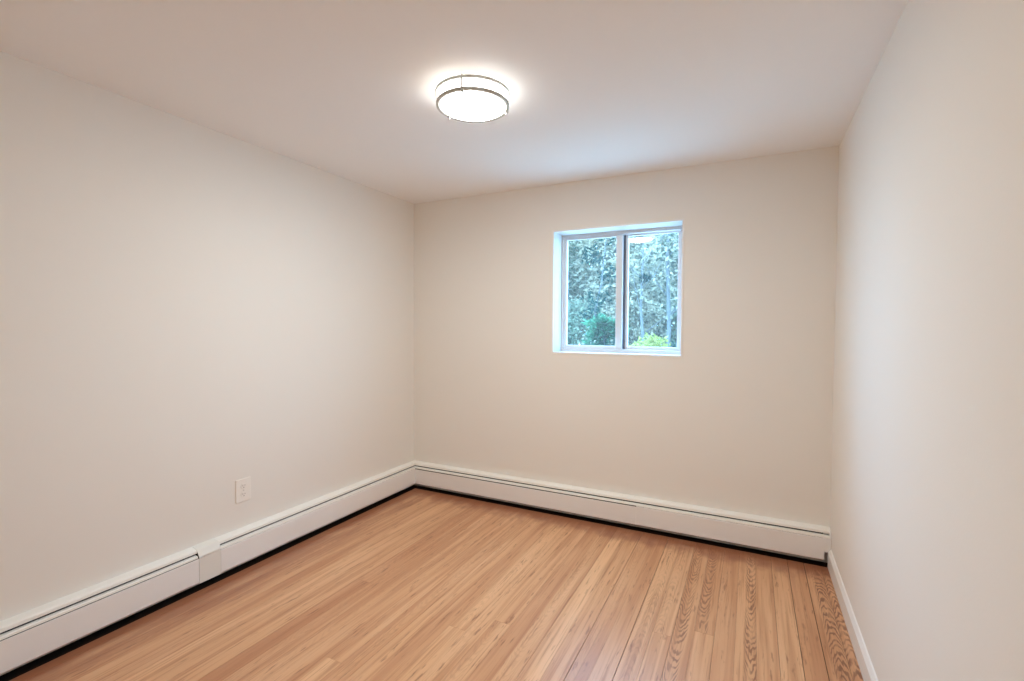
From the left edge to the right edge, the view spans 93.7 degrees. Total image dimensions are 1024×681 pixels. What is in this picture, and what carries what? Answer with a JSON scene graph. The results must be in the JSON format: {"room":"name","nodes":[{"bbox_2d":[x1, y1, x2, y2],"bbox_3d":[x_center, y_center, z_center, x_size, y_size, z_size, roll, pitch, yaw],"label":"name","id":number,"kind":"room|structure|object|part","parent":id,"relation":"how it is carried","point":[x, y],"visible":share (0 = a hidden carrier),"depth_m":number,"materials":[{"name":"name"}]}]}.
{"room":"empty bedroom","nodes":[
{"label":"empty bedroom","id":0,"kind":"room"},
{"bbox_2d":[0,51,413,675],"bbox_3d":[-1.795,0.085,2.311,0.120,2.400,4.570,1,2,27],"label":"wall","id":1,"kind":"structure","parent":0,"point":[189,310],"depth_m":2.37,"materials":[{"name":"white paint"}]},
{"bbox_2d":[0,460,414,674],"bbox_3d":[-1.716,1.173,2.303,0.067,0.202,4.039,1,2,27],"label":"baseboard heater","id":2,"kind":"object","parent":1,"relation":"attached to","point":[26,636],"visible":1,"depth_m":2.34,"materials":[{"name":"white metal"}]},
{"bbox_2d":[0,547,196,632],"bbox_3d":[-2.133,1.106,1.487,0.046,0.025,2.210,1,2,27],"label":"hood","id":3,"kind":"object","parent":2,"relation":"attached to","point":[9,623],"depth_m":2.08,"materials":[{"name":"white metal"}]},
{"bbox_3d":[-2.104,1.208,1.474,0.018,0.128,2.209,1,2,27],"label":"panel","id":4,"kind":"part","parent":2,"relation":"part of","materials":[{"name":"white metal"}]},
{"bbox_3d":[-1.578,1.181,2.510,0.002,0.131,0.112,1,2,27],"label":"splice plate","id":5,"kind":"part","parent":2,"relation":"part of","materials":[{"name":"white metal"}]},
{"bbox_2d":[214,460,414,543],"bbox_3d":[-1.205,1.060,3.343,0.046,0.025,1.716,1,2,27],"label":"hood","id":6,"kind":"object","parent":2,"relation":"attached to","point":[352,489],"depth_m":3.10,"materials":[{"name":"white metal"}]},
{"bbox_3d":[-1.187,1.163,3.310,0.018,0.128,1.669,1,2,27],"label":"panel","id":7,"kind":"part","parent":2,"relation":"part of","materials":[{"name":"white metal"}]},
{"bbox_2d":[235,477,250,503],"bbox_3d":[-1.528,0.851,2.731,0.009,0.132,0.090,1,2,27],"label":"electrical outlet","id":8,"kind":"object","parent":1,"relation":"attached to","point":[243,486],"visible":1,"depth_m":2.73,"materials":[{"name":"white plastic"}]},
{"bbox_2d":[0,485,863,680],"bbox_3d":[-0.406,1.342,1.647,3.242,0.060,4.570,1,2,27],"label":"floor","id":9,"kind":"structure","parent":0,"point":[416,583],"depth_m":2.29,"materials":[{"name":"brown wood"}]},
{"bbox_2d":[0,0,907,203],"bbox_3d":[-0.392,-1.137,1.579,3.242,0.100,4.570,1,2,27],"label":"ceiling","id":10,"kind":"structure","parent":0,"point":[342,88],"depth_m":1.96,"materials":[{"name":"white paint"}]},
{"bbox_2d":[435,73,509,122],"bbox_3d":[-0.174,-1.060,2.128,0.330,0.082,0.330,1,2,27],"label":"ceiling light","id":11,"kind":"object","parent":10,"relation":"attached to","point":[471,98],"visible":1,"depth_m":2.05,"materials":[{"name":"white glass"}]},
{"bbox_2d":[414,146,838,562],"bbox_3d":[0.564,0.065,3.541,3.002,2.400,0.260,1,2,27],"label":"wall","id":12,"kind":"structure","parent":0,"point":[741,422],"depth_m":3.19,"materials":[{"name":"white paint"}]},
{"bbox_2d":[551,218,684,357],"bbox_3d":[0.702,-0.346,3.314,0.915,0.900,0.003,1,2,27],"label":"trim","id":13,"kind":"structure","parent":12,"relation":"attached to","point":[683,219],"depth_m":3.27,"materials":[{"name":"white paint"}]},
{"bbox_2d":[561,226,681,353],"bbox_3d":[0.794,-0.351,3.499,0.889,0.878,0.081,1,2,27],"label":"window","id":14,"kind":"structure","parent":12,"relation":"in","point":[622,237],"depth_m":3.48,"materials":[{"name":"white plastic"}]},
{"bbox_3d":[0.602,-0.354,3.574,0.445,0.835,0.028,1,2,27],"label":"sash","id":15,"kind":"part","parent":14,"relation":"part of","materials":[{"name":"white plastic"}]},
{"bbox_3d":[0.993,-0.348,3.419,0.419,0.835,0.028,1,2,27],"label":"sash","id":16,"kind":"part","parent":14,"relation":"part of","materials":[{"name":"white plastic"}]},
{"bbox_2d":[414,460,830,559],"bbox_3d":[0.485,1.155,3.425,3.000,0.202,0.065,1,2,27],"label":"baseboard heater","id":17,"kind":"object","parent":12,"relation":"attached to","point":[762,532],"visible":0.99,"depth_m":3.21,"materials":[{"name":"white metal"}]},
{"bbox_3d":[0.004,1.162,3.638,1.854,0.126,0.018,1,2,27],"label":"panel","id":18,"kind":"part","parent":17,"relation":"part of","materials":[{"name":"white metal"}]},
{"bbox_3d":[1.311,1.185,2.986,1.066,0.128,0.018,1,2,27],"label":"panel","id":19,"kind":"part","parent":17,"relation":"part of","materials":[{"name":"white metal"}]},
{"bbox_2d":[830,0,1023,680],"bbox_3d":[0.997,0.139,0.916,0.120,2.400,4.570,1,2,27],"label":"wall","id":20,"kind":"structure","parent":0,"point":[927,506],"depth_m":1.23,"materials":[{"name":"white paint"}]},
{"bbox_2d":[827,550,877,680],"bbox_3d":[0.918,1.285,0.952,0.015,0.106,3.992,1,2,27],"label":"baseboard","id":21,"kind":"structure","parent":20,"relation":"attached to","point":[867,670],"depth_m":2.09,"materials":[{"name":"white paint"}]},
{"label":"outside","id":22,"kind":"structure","parent":0,"visible":0},
{"bbox_3d":[5.858,1.463,17.557,120.000,0.200,150.000,1,2,27],"label":"ground","id":23,"kind":"structure","parent":22,"visible":0},
{"bbox_2d":[568,239,593,343],"bbox_3d":[1.052,-1.776,15.371,4.078,6.447,4.057,1,2,27],"label":"tree","id":24,"kind":"object","parent":23,"relation":"on","point":[573,251],"visible":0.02,"depth_m":14.89,"materials":[{"name":"green plant"}]},
{"bbox_2d":[567,296,603,344],"bbox_3d":[1.379,0.069,12.995,2.314,2.853,1.921,1,2,27],"label":"shrub","id":25,"kind":"object","parent":23,"relation":"on","point":[574,335],"visible":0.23,"depth_m":12.60,"materials":[{"name":"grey plant"}]},
{"bbox_2d":[576,237,615,344],"bbox_3d":[1.633,-0.349,8.938,0.796,3.949,1.078,0,2,0],"label":"tree","id":26,"kind":"object","parent":23,"relation":"on","point":[596,309],"visible":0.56,"depth_m":8.82,"materials":[{"name":"green plant"}]},
{"bbox_2d":[580,312,629,345],"bbox_3d":[1.582,0.577,7.969,0.904,2.110,0.815,0,2,-5],"label":"shrub","id":27,"kind":"object","parent":23,"relation":"on","point":[603,329],"visible":0.21,"depth_m":7.83,"materials":[{"name":"green plant"}]},
{"bbox_2d":[568,235,660,316],"bbox_3d":[3.171,-2.142,16.753,4.002,7.137,4.336,0,2,-10],"label":"tree","id":28,"kind":"object","parent":23,"relation":"on","point":[597,245],"visible":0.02,"depth_m":16.08,"materials":[{"name":"green plant"}]},
{"bbox_2d":[568,234,677,344],"bbox_3d":[3.036,-1.723,13.951,4.117,6.450,4.149,1,2,27],"label":"tree","id":29,"kind":"object","parent":23,"relation":"on","point":[592,275],"visible":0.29,"depth_m":13.30,"materials":[{"name":"green plant"}]},
{"bbox_2d":[587,233,677,340],"bbox_3d":[3.145,-1.350,11.020,2.798,5.852,2.892,1,2,27],"label":"tree","id":30,"kind":"object","parent":23,"relation":"on","point":[644,278],"visible":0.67,"depth_m":11.06,"materials":[{"name":"green plant"}]},
{"bbox_2d":[597,292,675,346],"bbox_3d":[3.248,0.104,12.843,2.129,2.814,1.996,0,2,4],"label":"shrub","id":31,"kind":"object","parent":23,"relation":"on","point":[648,322],"visible":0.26,"depth_m":12.35,"materials":[{"name":"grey plant"}]},
{"bbox_2d":[614,332,670,346],"bbox_3d":[1.802,0.769,6.733,0.944,1.798,0.880,-1,2,-34],"label":"shrub","id":32,"kind":"object","parent":23,"relation":"on","point":[654,342],"visible":0.12,"depth_m":6.52,"materials":[{"name":"green plant"}]},
{"bbox_2d":[615,233,677,346],"bbox_3d":[3.929,-1.954,11.703,2.673,7.031,2.460,0,2,-2],"label":"tree","id":33,"kind":"object","parent":23,"relation":"on","point":[666,248],"visible":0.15,"depth_m":11.76,"materials":[{"name":"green plant"}]},
{"bbox_2d":[636,233,677,329],"bbox_3d":[6.020,-2.220,17.411,4.499,7.278,4.403,1,2,27],"label":"tree","id":34,"kind":"object","parent":23,"relation":"on","point":[671,234],"visible":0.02,"depth_m":16.66,"materials":[{"name":"green plant"}]},
{"bbox_2d":[647,233,677,297],"bbox_3d":[6.571,-2.221,15.643,4.104,7.380,4.430,0,2,-10],"label":"tree","id":35,"kind":"object","parent":23,"relation":"on","point":[659,247],"visible":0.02,"depth_m":15.57,"materials":[{"name":"green plant"}]},
{"bbox_2d":[653,298,676,345],"bbox_3d":[4.720,0.109,13.086,1.964,2.805,2.158,1,2,27],"label":"shrub","id":36,"kind":"object","parent":23,"relation":"on","point":[674,326],"visible":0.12,"depth_m":12.70,"materials":[{"name":"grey plant"}]}
]}

